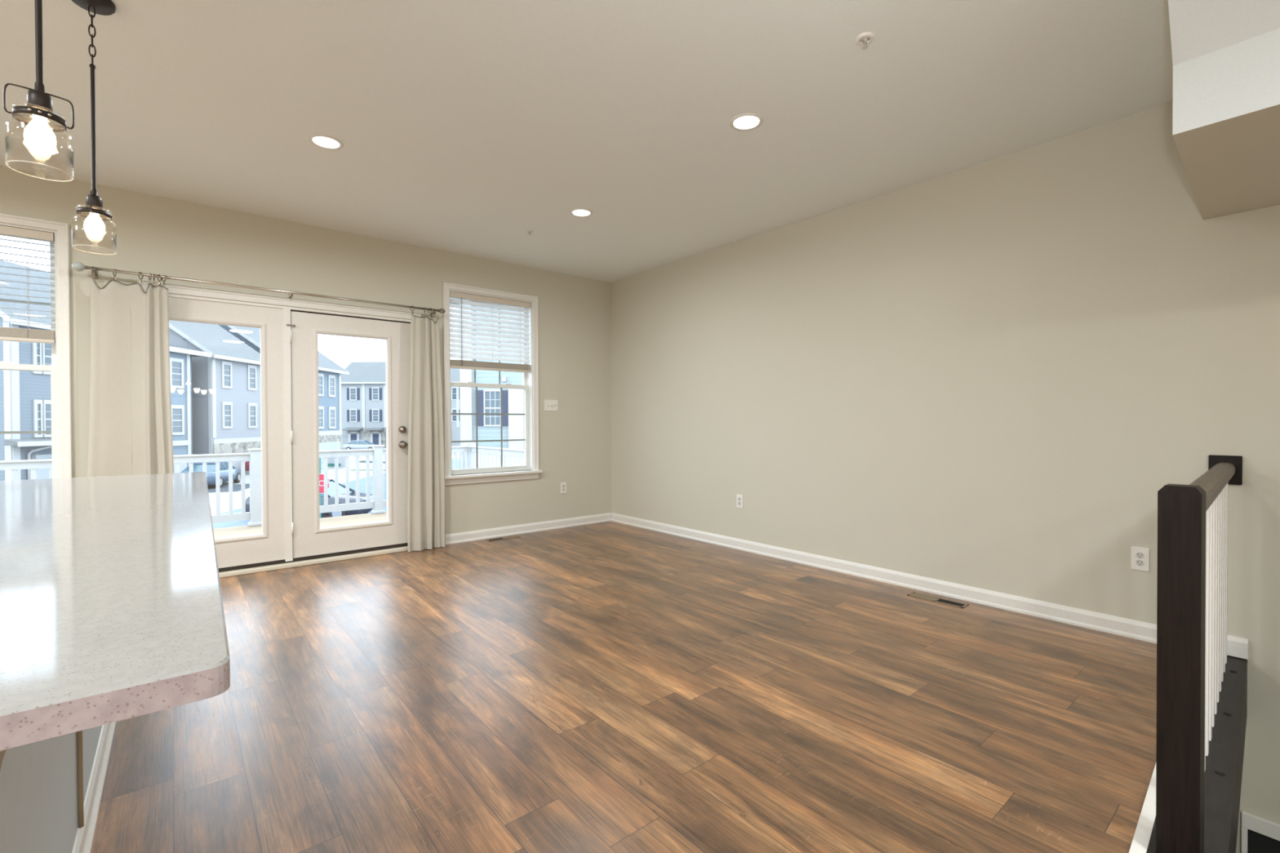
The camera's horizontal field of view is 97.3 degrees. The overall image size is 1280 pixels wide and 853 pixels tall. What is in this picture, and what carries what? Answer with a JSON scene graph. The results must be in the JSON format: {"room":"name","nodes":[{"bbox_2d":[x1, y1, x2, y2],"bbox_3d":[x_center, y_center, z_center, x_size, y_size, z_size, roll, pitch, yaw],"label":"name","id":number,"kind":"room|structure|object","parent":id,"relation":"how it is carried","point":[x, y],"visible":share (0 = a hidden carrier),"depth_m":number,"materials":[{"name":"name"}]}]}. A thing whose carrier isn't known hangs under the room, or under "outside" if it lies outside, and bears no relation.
{"room":"empty living room","nodes":[
{"label":"empty living room","id":0,"kind":"room"},
{"bbox_2d":[0,165,611,534],"bbox_3d":[-3.461,-0.249,4.011,8.178,2.740,0.160,-1,1,-40],"label":"wall","id":1,"kind":"structure","parent":0,"point":[156,234],"depth_m":4.85,"materials":[{"name":"beige paint"}]},
{"bbox_2d":[0,213,72,478],"bbox_3d":[-4.139,-0.371,3.415,1.045,1.890,0.215,-1,1,-40],"label":"window","id":2,"kind":"structure","parent":1,"relation":"in","point":[60,369],"depth_m":3.65,"materials":[{"name":"white paint"}]},
{"bbox_2d":[0,225,55,343],"bbox_3d":[-4.127,-0.862,3.394,0.839,0.771,0.064,-1,1,-40],"label":"window blind","id":3,"kind":"object","parent":2,"relation":"attached to","point":[6,334],"visible":1,"depth_m":3.57,"materials":[{"name":"plastic"}]},
{"bbox_2d":[168,296,284,568],"bbox_3d":[-3.123,0.069,4.224,0.773,1.988,0.062,-1,1,-40],"label":"door","id":4,"kind":"structure","parent":1,"relation":"in","point":[268,545],"depth_m":4.37,"materials":[{"name":"white paint"}]},
{"bbox_2d":[71,261,444,317],"bbox_3d":[-2.739,-1.034,4.414,2.419,0.081,0.131,-1,1,-40],"label":"curtain rod","id":5,"kind":"object","parent":1,"relation":"attached to","point":[77,266],"visible":0.98,"depth_m":4.15,"materials":[{"name":"silver metal"}]},
{"bbox_2d":[112,268,116,279],"bbox_3d":[-3.493,-1.013,3.746,0.048,0.072,0.010,0,1,29],"label":"curtain ring","id":6,"kind":"object","parent":5,"relation":"hanging from","point":[114,277],"visible":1,"depth_m":3.74,"materials":[{"name":"silver metal"}]},
{"bbox_2d":[137,271,143,282],"bbox_3d":[-3.394,-1.014,3.829,0.010,0.072,0.048,0,1,-11],"label":"curtain ring","id":7,"kind":"object","parent":5,"relation":"hanging from","point":[140,280],"visible":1,"depth_m":3.82,"materials":[{"name":"silver metal"}]},
{"bbox_2d":[161,275,166,285],"bbox_3d":[-3.300,-1.015,3.906,0.048,0.072,0.010,0,1,23],"label":"curtain ring","id":8,"kind":"object","parent":5,"relation":"hanging from","point":[164,284],"visible":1,"depth_m":3.90,"materials":[{"name":"silver metal"}]},
{"bbox_2d":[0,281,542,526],"bbox_3d":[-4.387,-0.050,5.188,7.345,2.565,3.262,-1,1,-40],"label":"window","id":9,"kind":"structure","parent":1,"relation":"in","point":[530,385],"depth_m":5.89,"materials":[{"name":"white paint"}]},
{"bbox_2d":[449,291,530,377],"bbox_3d":[-1.472,-0.887,5.585,0.844,0.781,0.068,-1,1,-40],"label":"window blind","id":10,"kind":"object","parent":9,"relation":"attached to","point":[456,364],"visible":0.93,"depth_m":5.57,"materials":[{"name":"white plastic"}]},
{"bbox_2d":[137,280,421,577],"bbox_3d":[-2.765,0.050,4.556,1.914,2.127,0.210,-1,1,-40],"label":"trim","id":11,"kind":"structure","parent":1,"relation":"attached to","point":[287,304],"depth_m":4.46,"materials":[{"name":"white paint"}]},
{"bbox_2d":[286,311,410,558],"bbox_3d":[-2.423,0.067,4.765,0.957,1.976,0.120,-1,1,-40],"label":"door","id":12,"kind":"structure","parent":1,"relation":"in","point":[309,539],"depth_m":4.68,"materials":[{"name":"white paint"}]},
{"bbox_2d":[445,512,612,544],"bbox_3d":[-1.155,1.050,5.807,2.158,0.092,0.023,-1,1,-40],"label":"baseboard","id":13,"kind":"structure","parent":1,"relation":"attached to","point":[467,536],"depth_m":5.78,"materials":[{"name":"white paint"}]},
{"bbox_2d":[544,400,557,410],"bbox_3d":[-0.939,-0.224,5.979,0.164,0.116,0.018,-1,1,-40],"label":"light switch","id":14,"kind":"object","parent":1,"relation":"attached to","point":[549,405],"visible":1,"depth_m":5.98,"materials":[{"name":"white plastic"}]},
{"bbox_2d":[560,482,566,493],"bbox_3d":[-0.827,0.664,6.084,0.072,0.120,0.009,-1,1,-40],"label":"power outlet","id":15,"kind":"object","parent":1,"relation":"attached to","point":[563,485],"visible":1,"depth_m":6.08,"materials":[{"name":"white plastic"}]},
{"bbox_2d":[0,0,1173,282],"bbox_3d":[-0.327,-1.654,0.120,8.078,0.120,9.818,-1,1,-40],"label":"ceiling","id":16,"kind":"structure","parent":0,"point":[468,127],"depth_m":2.80,"materials":[{"name":"beige paint"}]},
{"bbox_2d":[3,0,74,182],"bbox_3d":[-1.556,-1.131,1.457,0.132,0.942,0.132,-1,1,-40],"label":"pendant light","id":17,"kind":"object","parent":16,"relation":"hanging from","point":[38,135],"visible":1,"depth_m":1.45,"materials":[{"name":"glass"}]},
{"bbox_2d":[4,102,74,182],"bbox_3d":[-1.555,-0.737,1.461,0.123,0.154,0.123,-1,1,-40],"label":"glass jar","id":18,"kind":"object","parent":17,"relation":"on","point":[38,135],"depth_m":1.45,"materials":[{"name":"clear glass"}]},
{"bbox_2d":[71,0,116,254],"bbox_3d":[-2.057,-1.136,2.120,0.132,0.942,0.132,-1,1,-40],"label":"pendant light","id":19,"kind":"object","parent":16,"relation":"hanging from","point":[94,225],"visible":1,"depth_m":2.11,"materials":[{"name":"metal"}]},
{"bbox_2d":[71,204,116,254],"bbox_3d":[-2.056,-0.742,2.123,0.123,0.154,0.123,-1,1,-40],"label":"glass jar","id":20,"kind":"object","parent":19,"relation":"on","point":[94,225],"depth_m":2.11,"materials":[{"name":"clear glass"}]},
{"bbox_2d":[308,133,343,149],"bbox_3d":[-1.783,-1.615,3.201,0.172,0.006,0.172,-1,1,-40],"label":"recessed light","id":21,"kind":"object","parent":16,"relation":"in","point":[324,141],"visible":1,"depth_m":3.19,"materials":[{"name":"white paint"}]},
{"bbox_2d":[569,208,592,217],"bbox_3d":[-0.448,-1.630,4.297,0.172,0.006,0.172,-1,1,-40],"label":"recessed light","id":22,"kind":"object","parent":16,"relation":"in","point":[580,212],"visible":1,"depth_m":4.29,"materials":[{"name":"white plastic"}]},
{"bbox_2d":[729,112,762,130],"bbox_3d":[0.567,-1.621,3.003,0.172,0.006,0.172,-1,1,-40],"label":"recessed light","id":23,"kind":"object","parent":16,"relation":"in","point":[744,122],"visible":1,"depth_m":3.00,"materials":[{"name":"white plastic"}]},
{"bbox_2d":[855,31,875,48],"bbox_3d":[0.939,-1.602,2.351,0.076,0.036,0.076,-1,1,-40],"label":"sprinkler","id":24,"kind":"object","parent":16,"relation":"attached to","point":[863,39],"visible":1,"depth_m":2.34,"materials":[{"name":"white paint"}]},
{"bbox_2d":[90,520,1156,852],"bbox_3d":[-0.316,1.271,0.148,8.078,0.250,9.818,-1,1,-40],"label":"floor","id":25,"kind":"structure","parent":0,"point":[610,686],"depth_m":2.18,"materials":[{"name":"brown wood"}]},
{"bbox_2d":[0,471,230,852],"bbox_3d":[-1.642,0.682,1.315,1.092,0.914,2.768,-1,1,-40],"label":"kitchen island","id":26,"kind":"object","parent":25,"relation":"on","point":[112,607],"visible":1,"depth_m":0.84,"materials":[{"name":"stone"}]},
{"bbox_2d":[485,535,520,541],"bbox_3d":[-1.339,1.097,5.522,0.330,0.004,0.090,-1,1,-40],"label":"floor vent","id":27,"kind":"object","parent":25,"relation":"in","point":[513,536],"visible":1,"depth_m":5.52,"materials":[{"name":"beige metal"}]},
{"bbox_2d":[906,591,968,608],"bbox_3d":[1.893,1.103,3.588,0.096,0.004,0.340,-1,1,-40],"label":"floor vent","id":28,"kind":"object","parent":25,"relation":"in","point":[915,594],"visible":1,"depth_m":3.58,"materials":[{"name":"beige metal"}]},
{"bbox_2d":[938,599,962,606],"bbox_3d":[1.945,1.104,3.526,0.068,0.002,0.120,-1,1,-40],"label":"grille","id":29,"kind":"object","parent":28,"relation":"attached to","point":[946,602],"depth_m":3.53,"materials":[{"name":"black metal"}]},
{"bbox_2d":[610,102,1279,852],"bbox_3d":[2.844,1.265,2.759,0.120,5.790,9.818,-1,1,-40],"label":"wall","id":30,"kind":"structure","parent":0,"point":[992,375],"depth_m":3.48,"materials":[{"name":"beige paint"}]},
{"bbox_2d":[736,493,742,508],"bbox_3d":[0.887,0.665,5.017,0.009,0.120,0.072,-1,1,-40],"label":"power outlet","id":31,"kind":"object","parent":30,"relation":"attached to","point":[739,497],"visible":1,"depth_m":5.01,"materials":[{"name":"white plastic"}]},
{"bbox_2d":[611,512,1248,659],"bbox_3d":[1.262,1.042,4.557,0.023,0.112,4.978,-1,1,-40],"label":"baseboard","id":32,"kind":"structure","parent":30,"relation":"attached to","point":[1135,629],"depth_m":3.65,"materials":[{"name":"white paint"}]},
{"bbox_2d":[1130,546,1149,571],"bbox_3d":[2.607,0.691,2.936,0.009,0.120,0.072,-1,1,-40],"label":"power outlet","id":33,"kind":"object","parent":30,"relation":"attached to","point":[1140,561],"visible":1,"depth_m":2.93,"materials":[{"name":"white plastic"}]},
{"bbox_2d":[1135,551,1144,558],"bbox_3d":[2.605,0.671,2.935,0.004,0.033,0.033,-1,1,-40],"label":"socket","id":34,"kind":"object","parent":33,"relation":"attached to","point":[1138,554],"depth_m":2.93,"materials":[{"name":"grey plastic"}]},
{"bbox_2d":[1135,560,1144,565],"bbox_3d":[2.605,0.710,2.935,0.004,0.033,0.033,-1,1,-40],"label":"socket","id":35,"kind":"object","parent":33,"relation":"attached to","point":[1138,562],"depth_m":2.93,"materials":[{"name":"grey plastic"}]},
{"bbox_2d":[1128,764,1155,852],"bbox_3d":[1.929,1.113,2.044,2.162,0.014,0.032,-1,1,-42],"label":"trim","id":36,"kind":"structure","parent":30,"relation":"attached to","point":[1140,841],"depth_m":1.58,"materials":[{"name":"white paint"}]},
{"bbox_2d":[1240,810,1279,852],"bbox_3d":[3.157,2.941,2.291,0.022,2.245,0.982,-1,1,-40],"label":"door","id":37,"kind":"structure","parent":30,"relation":"in","point":[1259,834],"depth_m":2.62,"materials":[{"name":"white paint"}]},
{"bbox_2d":[1168,0,1279,219],"bbox_3d":[2.494,-1.309,1.810,1.583,0.621,1.122,-1,1,-40],"label":"ceiling bulkhead","id":38,"kind":"structure","parent":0,"point":[1226,53],"depth_m":1.86,"materials":[{"name":"beige paint"}]},
{"bbox_2d":[1235,806,1239,852],"bbox_3d":[2.047,2.725,2.017,2.082,2.690,0.080,-1,1,-42],"label":"wall","id":39,"kind":"structure","parent":0,"point":[1237,846],"depth_m":2.56,"materials":[{"name":"beige paint"}]},
{"bbox_2d":[1146,655,1247,852],"bbox_3d":[1.935,1.237,1.936,2.335,0.268,0.162,-1,1,-42],"label":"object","id":40,"kind":"structure","parent":39,"relation":"attached to","point":[1223,775],"depth_m":1.88,"materials":[{"name":"brown wood"}]},
{"bbox_2d":[1155,454,1242,852],"bbox_3d":[2.079,0.681,2.069,1.930,1.076,0.112,-1,1,-41],"label":"stair railing","id":41,"kind":"object","parent":40,"relation":"on","point":[1192,593],"visible":1,"depth_m":1.43,"materials":[{"name":"brown wood"}]},
{"label":"outside","id":42,"kind":"structure","parent":0,"visible":0},
{"bbox_2d":[213,511,386,537],"bbox_3d":[-4.478,1.293,5.265,7.380,0.120,3.051,-1,1,-40],"label":"deck","id":43,"kind":"object","parent":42,"point":[365,517],"depth_m":7.09,"materials":[{"name":"beige wood"}]},
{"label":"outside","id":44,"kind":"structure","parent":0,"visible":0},
{"bbox_2d":[207,452,459,515],"bbox_3d":[-39.602,3.312,63.682,200.000,0.040,131.400,-1,1,-40],"label":"ground","id":45,"kind":"structure","parent":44,"point":[237,495],"depth_m":36.86,"materials":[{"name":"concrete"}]},
{"bbox_2d":[0,260,51,480],"bbox_3d":[-34.075,-2.678,29.520,11.170,12.540,7.290,0,1,0],"label":"house","id":46,"kind":"structure","parent":45,"relation":"on","point":[25,404],"depth_m":27.05,"materials":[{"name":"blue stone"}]},
{"bbox_2d":[169,346,211,473],"bbox_3d":[-32.179,-0.922,35.692,6.650,8.900,4.600,0,1,0],"label":"house","id":47,"kind":"structure","parent":45,"relation":"on","point":[180,359],"depth_m":35.97,"materials":[{"name":"blue"}]},
{"bbox_2d":[168,320,261,473],"bbox_3d":[-34.260,-2.588,41.381,10.800,12.140,6.370,0,1,0],"label":"house","id":48,"kind":"structure","parent":45,"relation":"on","point":[226,384],"depth_m":39.88,"materials":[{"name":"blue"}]},
{"bbox_2d":[244,461,249,471],"bbox_3d":[-26.393,2.726,41.627,4.545,1.450,1.860,0,1,0],"label":"car","id":49,"kind":"object","parent":45,"relation":"on","point":[246,464],"visible":0.02,"depth_m":40.75,"materials":[{"name":"red paint"}]},
{"bbox_2d":[217,324,349,463],"bbox_3d":[-34.261,-2.875,50.579,11.100,12.540,10.270,0,1,0],"label":"house","id":50,"kind":"structure","parent":45,"relation":"on","point":[330,372],"depth_m":52.80,"materials":[{"name":"blue"}]},
{"bbox_2d":[327,457,345,467],"bbox_3d":[-24.796,2.704,46.047,2.042,1.300,0.080,0,1,0],"label":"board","id":51,"kind":"object","parent":45,"relation":"on","point":[331,460],"visible":0.31,"depth_m":46.03,"materials":[{"name":"white"}]},
{"bbox_2d":[342,440,383,449],"bbox_3d":[-35.194,2.477,71.525,4.545,1.450,1.860,0,1,0],"label":"car","id":52,"kind":"object","parent":45,"relation":"on","point":[355,444],"visible":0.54,"depth_m":70.65,"materials":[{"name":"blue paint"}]},
{"bbox_2d":[341,361,459,448],"bbox_3d":[-31.757,-3.175,81.598,20.270,12.540,11.450,0,1,0],"label":"house","id":53,"kind":"structure","parent":45,"relation":"on","point":[363,391],"depth_m":76.95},
{"bbox_2d":[346,409,349,421],"bbox_3d":[-39.842,-1.482,76.953,0.340,1.600,0.070,0,1,0],"label":"shutter","id":54,"kind":"object","parent":53,"relation":"hanging from","point":[348,411],"depth_m":76.92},
{"bbox_2d":[346,388,349,399],"bbox_3d":[-39.853,-4.432,76.925,0.340,1.600,0.070,0,1,0],"label":"shutter","id":55,"kind":"object","parent":53,"relation":"hanging from","point":[348,389],"depth_m":76.90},
{"bbox_2d":[356,409,359,421],"bbox_3d":[-38.462,-1.487,76.953,0.340,1.600,0.070,0,1,0],"label":"shutter","id":56,"kind":"object","parent":53,"relation":"hanging from","point":[357,411],"depth_m":76.93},
{"bbox_2d":[356,388,359,399],"bbox_3d":[-38.473,-4.437,76.925,0.340,1.600,0.070,0,1,0],"label":"shutter","id":57,"kind":"object","parent":53,"relation":"hanging from","point":[357,389],"depth_m":76.90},
{"bbox_2d":[368,387,371,399],"bbox_3d":[-36.803,-4.443,76.925,0.340,1.600,0.070,0,1,0],"label":"shutter","id":58,"kind":"object","parent":53,"relation":"hanging from","point":[370,388],"depth_m":76.90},
{"bbox_2d":[368,409,372,421],"bbox_3d":[-36.792,-1.493,76.953,0.340,1.600,0.070,0,1,0],"label":"shutter","id":59,"kind":"object","parent":53,"relation":"hanging from","point":[370,411],"depth_m":76.94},
{"bbox_2d":[379,409,382,421],"bbox_3d":[-35.412,-1.498,76.953,0.340,1.600,0.070,0,1,0],"label":"shutter","id":60,"kind":"object","parent":53,"relation":"hanging from","point":[380,411],"depth_m":76.92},
{"bbox_2d":[379,387,382,399],"bbox_3d":[-35.423,-4.448,76.925,0.340,1.600,0.070,0,1,0],"label":"shutter","id":61,"kind":"object","parent":53,"relation":"hanging from","point":[380,388],"depth_m":76.90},
{"bbox_2d":[449,297,524,469],"bbox_3d":[-3.509,-2.514,28.977,9.800,12.000,9.000,0,1,0],"label":"house","id":62,"kind":"structure","parent":45,"relation":"on","point":[488,398],"depth_m":24.94,"materials":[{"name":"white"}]},
{"bbox_2d":[475,390,483,426],"bbox_3d":[-7.112,-0.813,24.958,0.340,1.580,0.070,0,1,0],"label":"shutter","id":63,"kind":"object","parent":62,"relation":"hanging from","point":[480,393],"depth_m":24.93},
{"bbox_2d":[502,377,506,382],"bbox_3d":[-5.999,-2.086,24.901,0.166,0.200,0.160,0,1,0],"label":"wall lamp","id":64,"kind":"object","parent":62,"relation":"attached to","point":[504,379],"depth_m":24.82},
{"bbox_2d":[502,390,508,426],"bbox_3d":[-5.932,-0.817,24.958,0.340,1.580,0.070,0,1,0],"label":"shutter","id":65,"kind":"object","parent":62,"relation":"hanging from","point":[504,393],"depth_m":24.93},
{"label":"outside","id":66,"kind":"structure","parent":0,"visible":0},
{"bbox_2d":[207,483,249,493],"bbox_3d":[-23.870,3.533,31.949,4.441,0.040,4.206,-1,1,-32],"label":"driveway","id":67,"kind":"structure","parent":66,"point":[236,487],"depth_m":32.24,"materials":[{"name":"concrete"}]},
{"bbox_2d":[181,461,240,487],"bbox_3d":[-25.389,2.799,33.424,1.860,1.450,4.545,0,1,-17],"label":"car","id":68,"kind":"object","parent":67,"relation":"on","point":[224,465],"visible":0.48,"depth_m":32.43,"materials":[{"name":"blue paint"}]},
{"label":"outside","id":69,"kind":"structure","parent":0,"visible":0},
{"bbox_2d":[359,460,385,463],"bbox_3d":[-24.032,3.332,52.340,7.310,0.040,1.594,0,1,25],"label":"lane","id":70,"kind":"structure","parent":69,"point":[361,461],"depth_m":53.05,"materials":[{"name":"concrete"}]},
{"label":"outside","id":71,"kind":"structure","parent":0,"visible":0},
{"bbox_2d":[349,469,385,471],"bbox_3d":[-20.103,3.405,44.029,5.484,0.040,1.444,0,1,8],"label":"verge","id":72,"kind":"structure","parent":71,"point":[351,469],"depth_m":43.63,"materials":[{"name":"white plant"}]},
{"bbox_3d":[-3.576,-1.012,3.678,0.010,0.072,0.048,-1,1,-40],"label":"curtain ring","id":73,"kind":"object","parent":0,"visible":0},
{"bbox_2d":[87,275,173,476],"bbox_3d":[-3.427,0.066,3.790,0.480,2.102,0.070,-1,1,-40],"label":"linen curtain","id":74,"kind":"object","parent":73,"relation":"hanging from","point":[131,426],"visible":0.64,"depth_m":3.80,"materials":[{"name":"beige fabric"}]},
{"label":"curtain ring","id":75,"kind":"object","parent":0,"visible":0},
{"bbox_2d":[407,314,445,551],"bbox_3d":[-1.919,0.056,5.047,0.335,2.087,0.081,-1,1,-40],"label":"linen curtain","id":76,"kind":"object","parent":75,"relation":"hanging from","point":[426,464],"visible":1,"depth_m":5.04,"materials":[{"name":"beige fabric"}]},
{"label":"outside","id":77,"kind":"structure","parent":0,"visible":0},
{"bbox_2d":[212,458,460,528],"bbox_3d":[-13.142,3.531,27.980,9.031,0.040,57.979,0,1,-5],"label":"street","id":78,"kind":"structure","parent":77,"point":[362,481],"depth_m":29.81,"materials":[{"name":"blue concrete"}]},
{"bbox_2d":[245,479,373,516],"bbox_3d":[-12.593,2.841,21.927,4.545,1.450,1.860,0,1,3],"label":"car","id":79,"kind":"object","parent":78,"relation":"on","point":[341,487],"visible":0.2,"depth_m":21.18,"materials":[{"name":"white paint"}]},
{"bbox_2d":[319,457,329,518],"bbox_3d":[-11.384,2.299,20.035,0.707,2.600,0.045,0,1,0],"label":"stop sign","id":80,"kind":"object","parent":78,"relation":"on","point":[321,475],"visible":0.37,"depth_m":20.02,"materials":[{"name":"red metal"}]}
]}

